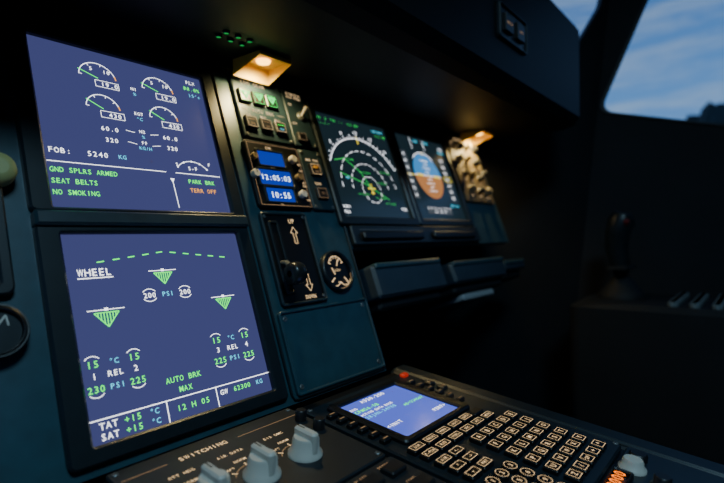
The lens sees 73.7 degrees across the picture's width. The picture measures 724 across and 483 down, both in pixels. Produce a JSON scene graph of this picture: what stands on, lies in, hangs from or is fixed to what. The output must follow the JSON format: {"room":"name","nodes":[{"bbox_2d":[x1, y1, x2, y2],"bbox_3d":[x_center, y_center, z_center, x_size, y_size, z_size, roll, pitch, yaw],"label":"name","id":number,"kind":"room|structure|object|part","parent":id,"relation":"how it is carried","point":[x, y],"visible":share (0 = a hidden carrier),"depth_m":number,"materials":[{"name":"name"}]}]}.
{"room":"control cabin","nodes":[
{"label":"control cabin","id":0,"kind":"room"},
{"bbox_2d":[81,0,608,482],"bbox_3d":[-0.089,-0.016,1.057,1.419,1.618,0.102,-1,0,-10],"label":"wall","id":1,"kind":"structure","parent":0,"point":[514,341],"depth_m":1.14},
{"bbox_2d":[23,0,579,140],"bbox_3d":[-0.393,-0.306,0.616,0.852,0.212,1.550,-1,1,40],"label":"shield","id":2,"kind":"object","parent":1,"relation":"attached to","point":[444,65],"visible":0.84,"depth_m":0.57,"materials":[{"name":"plastic"}]},
{"bbox_2d":[215,30,252,46],"bbox_3d":[-0.129,-0.205,0.487,0.020,0.003,0.035,-1,1,40],"label":"indicator light","id":3,"kind":"object","parent":2,"relation":"attached to","point":[226,32],"visible":1,"depth_m":0.48,"materials":[{"name":"plastic"}]},
{"bbox_2d":[0,0,508,482],"bbox_3d":[-0.187,-0.021,0.427,0.145,0.366,1.455,-1,1,40],"label":"panel","id":4,"kind":"object","parent":2,"relation":"attached to","point":[31,445],"depth_m":0.40,"materials":[{"name":"paint"}]},
{"bbox_2d":[0,152,29,361],"bbox_3d":[-0.278,-0.037,0.308,0.094,0.230,0.097,-1,1,40],"label":"standby altimeter","id":5,"kind":"object","parent":4,"relation":"attached to","point":[14,325],"visible":1,"depth_m":0.32,"materials":[{"name":"plastic"}]},
{"bbox_2d":[0,11,243,214],"bbox_3d":[-0.204,-0.104,0.438,0.065,0.165,0.187,-1,1,40],"label":"display","id":6,"kind":"object","parent":4,"relation":"attached to","point":[101,124],"visible":1,"depth_m":0.42,"materials":[{"name":"glass"}]},
{"bbox_2d":[30,209,248,227],"bbox_3d":[-0.177,-0.018,0.417,0.013,0.014,0.185,-1,1,40],"label":"trim ledge","id":7,"kind":"object","parent":4,"relation":"attached to","point":[38,217],"visible":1,"depth_m":0.39,"materials":[{"name":"paint"}]},
{"bbox_2d":[32,226,287,472],"bbox_3d":[-0.153,0.067,0.399,0.065,0.165,0.185,-1,1,40],"label":"display","id":8,"kind":"object","parent":4,"relation":"attached to","point":[156,335],"visible":1,"depth_m":0.38,"materials":[{"name":"glass"}]},
{"bbox_2d":[233,50,290,85],"bbox_3d":[-0.111,-0.196,0.546,0.044,0.018,0.050,-1,1,40],"label":"light","id":9,"kind":"object","parent":4,"relation":"attached to","point":[259,66],"visible":1,"depth_m":0.55,"materials":[{"name":"orange"}]},
{"bbox_2d":[227,73,316,150],"bbox_3d":[-0.105,-0.154,0.585,0.034,0.078,0.113,-1,1,40],"label":"panel","id":10,"kind":"object","parent":4,"relation":"attached to","point":[265,113],"visible":1,"depth_m":0.57,"materials":[{"name":"paint"}]},
{"bbox_2d":[241,139,312,210],"bbox_3d":[-0.095,-0.074,0.549,0.034,0.078,0.081,-1,1,40],"label":"clock","id":11,"kind":"object","parent":4,"relation":"attached to","point":[277,179],"visible":1,"depth_m":0.54,"materials":[{"name":"black plastic"}]},
{"bbox_2d":[258,212,327,307],"bbox_3d":[-0.065,0.017,0.513,0.066,0.099,0.070,-1,1,40],"label":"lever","id":12,"kind":"object","parent":4,"relation":"attached to","point":[293,260],"visible":1,"depth_m":0.52,"materials":[{"name":"paint"}]},
{"bbox_2d":[210,64,385,400],"bbox_3d":[-0.070,-0.024,0.552,0.130,0.352,0.146,-1,1,40],"label":"panel","id":13,"kind":"object","parent":4,"relation":"attached to","point":[213,65],"visible":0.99,"depth_m":0.51,"materials":[{"name":"plastic"}]},
{"bbox_2d":[297,149,334,211],"bbox_3d":[-0.057,-0.075,0.596,0.032,0.077,0.037,-1,1,40],"label":"panel","id":14,"kind":"object","parent":4,"relation":"attached to","point":[312,167],"visible":1,"depth_m":0.59,"materials":[{"name":"paint"}]},
{"bbox_2d":[277,298,384,396],"bbox_3d":[-0.029,0.109,0.523,0.033,0.080,0.137,-1,1,40],"label":"panel","id":15,"kind":"object","parent":4,"relation":"attached to","point":[326,345],"visible":1,"depth_m":0.52,"materials":[{"name":"paint"}]},
{"bbox_2d":[319,250,353,291],"bbox_3d":[-0.029,0.035,0.564,0.023,0.049,0.050,-1,1,40],"label":"pressure gauge","id":16,"kind":"object","parent":4,"relation":"attached to","point":[337,272],"visible":1,"depth_m":0.56,"materials":[{"name":"plastic"}]},
{"bbox_2d":[304,100,419,225],"bbox_3d":[0.006,-0.104,0.686,0.066,0.168,0.178,-1,1,40],"label":"display","id":17,"kind":"object","parent":4,"relation":"attached to","point":[366,180],"visible":1,"depth_m":0.68,"materials":[{"name":"glass"}]},
{"bbox_2d":[358,258,446,319],"bbox_3d":[0.027,0.074,0.694,0.129,0.096,0.164,-1,1,40],"label":"folding table","id":18,"kind":"object","parent":4,"relation":"attached to","point":[395,287],"visible":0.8,"depth_m":0.64,"materials":[{"name":"plastic"}]},
{"bbox_3d":[0.098,-0.010,0.736,0.020,0.027,0.345,-1,1,40],"label":"display vent strip","id":19,"kind":"part","parent":4,"relation":"part of","materials":[{"name":"black plastic"}]},
{"bbox_2d":[388,124,473,226],"bbox_3d":[0.120,-0.107,0.821,0.066,0.167,0.176,-1,1,40],"label":"display","id":20,"kind":"object","parent":4,"relation":"attached to","point":[434,187],"visible":1,"depth_m":0.82,"materials":[{"name":"glass"},{"name":"plastic"}]},
{"bbox_2d":[413,257,506,311],"bbox_3d":[0.163,0.073,0.840,0.108,0.086,0.190,-1,1,40],"label":"folding table","id":21,"kind":"object","parent":4,"relation":"attached to","point":[473,279],"visible":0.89,"depth_m":0.79,"materials":[{"name":"plastic"}]},
{"bbox_2d":[442,134,493,203],"bbox_3d":[0.211,-0.140,0.945,0.058,0.133,0.116,-1,1,40],"label":"control panel","id":22,"kind":"object","parent":4,"relation":"attached to","point":[466,163],"visible":0.98,"depth_m":0.93,"materials":[{"name":"beige"}]},
{"bbox_2d":[461,129,493,145],"bbox_3d":[0.230,-0.205,0.956,0.047,0.019,0.053,-1,1,40],"label":"light","id":23,"kind":"object","parent":4,"relation":"attached to","point":[476,137],"visible":1,"depth_m":0.96,"materials":[{"name":"orange"}]},
{"bbox_2d":[500,259,524,281],"bbox_3d":[0.276,0.059,0.953,0.058,0.049,0.097,-1,1,40],"label":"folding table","id":24,"kind":"object","parent":4,"relation":"attached to","point":[512,267],"visible":0.53,"depth_m":0.93,"materials":[{"name":"plastic"}]},
{"bbox_2d":[497,0,527,55],"bbox_3d":[0.210,-0.294,0.669,0.007,0.048,0.095,-1,1,40],"label":"panel","id":25,"kind":"object","parent":2,"relation":"attached to","point":[512,29],"visible":1,"depth_m":0.66,"materials":[{"name":"plastic"}]},
{"bbox_2d":[579,0,605,47],"bbox_3d":[-0.071,-0.564,1.023,1.306,0.324,0.034,-1,0,-10],"label":"window frame","id":26,"kind":"structure","parent":1,"relation":"in","point":[600,4],"depth_m":1.12,"materials":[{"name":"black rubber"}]},
{"bbox_2d":[565,0,723,416],"bbox_3d":[1.454,-0.042,0.819,2.138,1.620,0.012,-1,0,21],"label":"wall","id":27,"kind":"structure","parent":0,"point":[668,175],"depth_m":1.11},
{"bbox_2d":[600,0,723,126],"bbox_3d":[0.962,-0.435,0.996,0.851,0.505,0.016,-1,0,21],"label":"window","id":28,"kind":"structure","parent":27,"relation":"in","point":[602,105],"depth_m":1.11,"materials":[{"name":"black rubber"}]},
{"bbox_3d":[0.277,0.810,0.053,2.860,0.030,3.450,-1,1,40],"label":"floor","id":29,"kind":"structure","parent":0,"visible":0},
{"bbox_2d":[104,373,624,482],"bbox_3d":[0.179,0.295,0.043,0.938,0.284,0.626,-1,1,40],"label":"pedestal","id":30,"kind":"object","parent":29,"relation":"on","point":[323,401],"visible":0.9,"depth_m":0.49,"materials":[{"name":"paint"}]},
{"bbox_2d":[105,408,384,482],"bbox_3d":[-0.075,0.153,0.341,0.112,0.030,0.159,-1,1,40],"label":"panel","id":31,"kind":"object","parent":30,"relation":"on","point":[287,445],"visible":1,"depth_m":0.35,"materials":[{"name":"black plastic"}]},
{"bbox_2d":[346,457,445,482],"bbox_3d":[0.009,0.168,0.289,0.079,0.017,0.132,-1,1,40],"label":"control panel","id":32,"kind":"object","parent":30,"relation":"on","point":[389,470],"visible":1,"depth_m":0.34,"materials":[{"name":"black plastic"}]},
{"bbox_2d":[306,372,621,482],"bbox_3d":[0.083,0.162,0.417,0.224,0.033,0.153,-1,1,40],"label":"keypad","id":33,"kind":"object","parent":30,"relation":"on","point":[440,431],"visible":1,"depth_m":0.40,"materials":[{"name":"plastic"}]},
{"bbox_2d":[390,365,723,477],"bbox_3d":[0.393,0.224,0.291,0.929,0.157,0.030,-1,1,40],"label":"rail","id":34,"kind":"object","parent":30,"relation":"attached to","point":[625,441],"visible":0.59,"depth_m":0.45,"materials":[{"name":"plastic"}]},
{"bbox_2d":[600,447,723,482],"bbox_3d":[0.228,0.178,0.296,0.149,0.030,0.153,-1,1,40],"label":"panel","id":35,"kind":"object","parent":30,"relation":"attached to","point":[634,465],"visible":1,"depth_m":0.36,"materials":[{"name":"plastic"}]},
{"bbox_2d":[570,292,723,464],"bbox_3d":[0.976,0.439,0.614,1.300,0.678,0.220,-1,1,40],"label":"console","id":36,"kind":"object","parent":29,"relation":"on","point":[651,369],"visible":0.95,"depth_m":0.85,"materials":[{"name":"grey plastic"}]},
{"bbox_2d":[597,211,647,300],"bbox_3d":[0.525,0.027,0.976,0.090,0.177,0.090,-1,1,40],"label":"stick","id":37,"kind":"object","parent":36,"relation":"on","point":[621,286],"visible":1,"depth_m":0.96,"materials":[{"name":"plastic"}]},
{"label":"outside","id":38,"kind":"structure","parent":0,"visible":0},
{"bbox_3d":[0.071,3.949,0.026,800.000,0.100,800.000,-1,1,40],"label":"ground","id":39,"kind":"structure","parent":38,"visible":0},
{"bbox_2d":[685,101,723,123],"bbox_3d":[75.035,-7.604,28.138,117.964,19.914,17.761,-1,1,40],"label":"treeline","id":40,"kind":"object","parent":39,"relation":"on","point":[712,113],"visible":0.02,"depth_m":51.63,"materials":[{"name":"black plant"}]}
]}

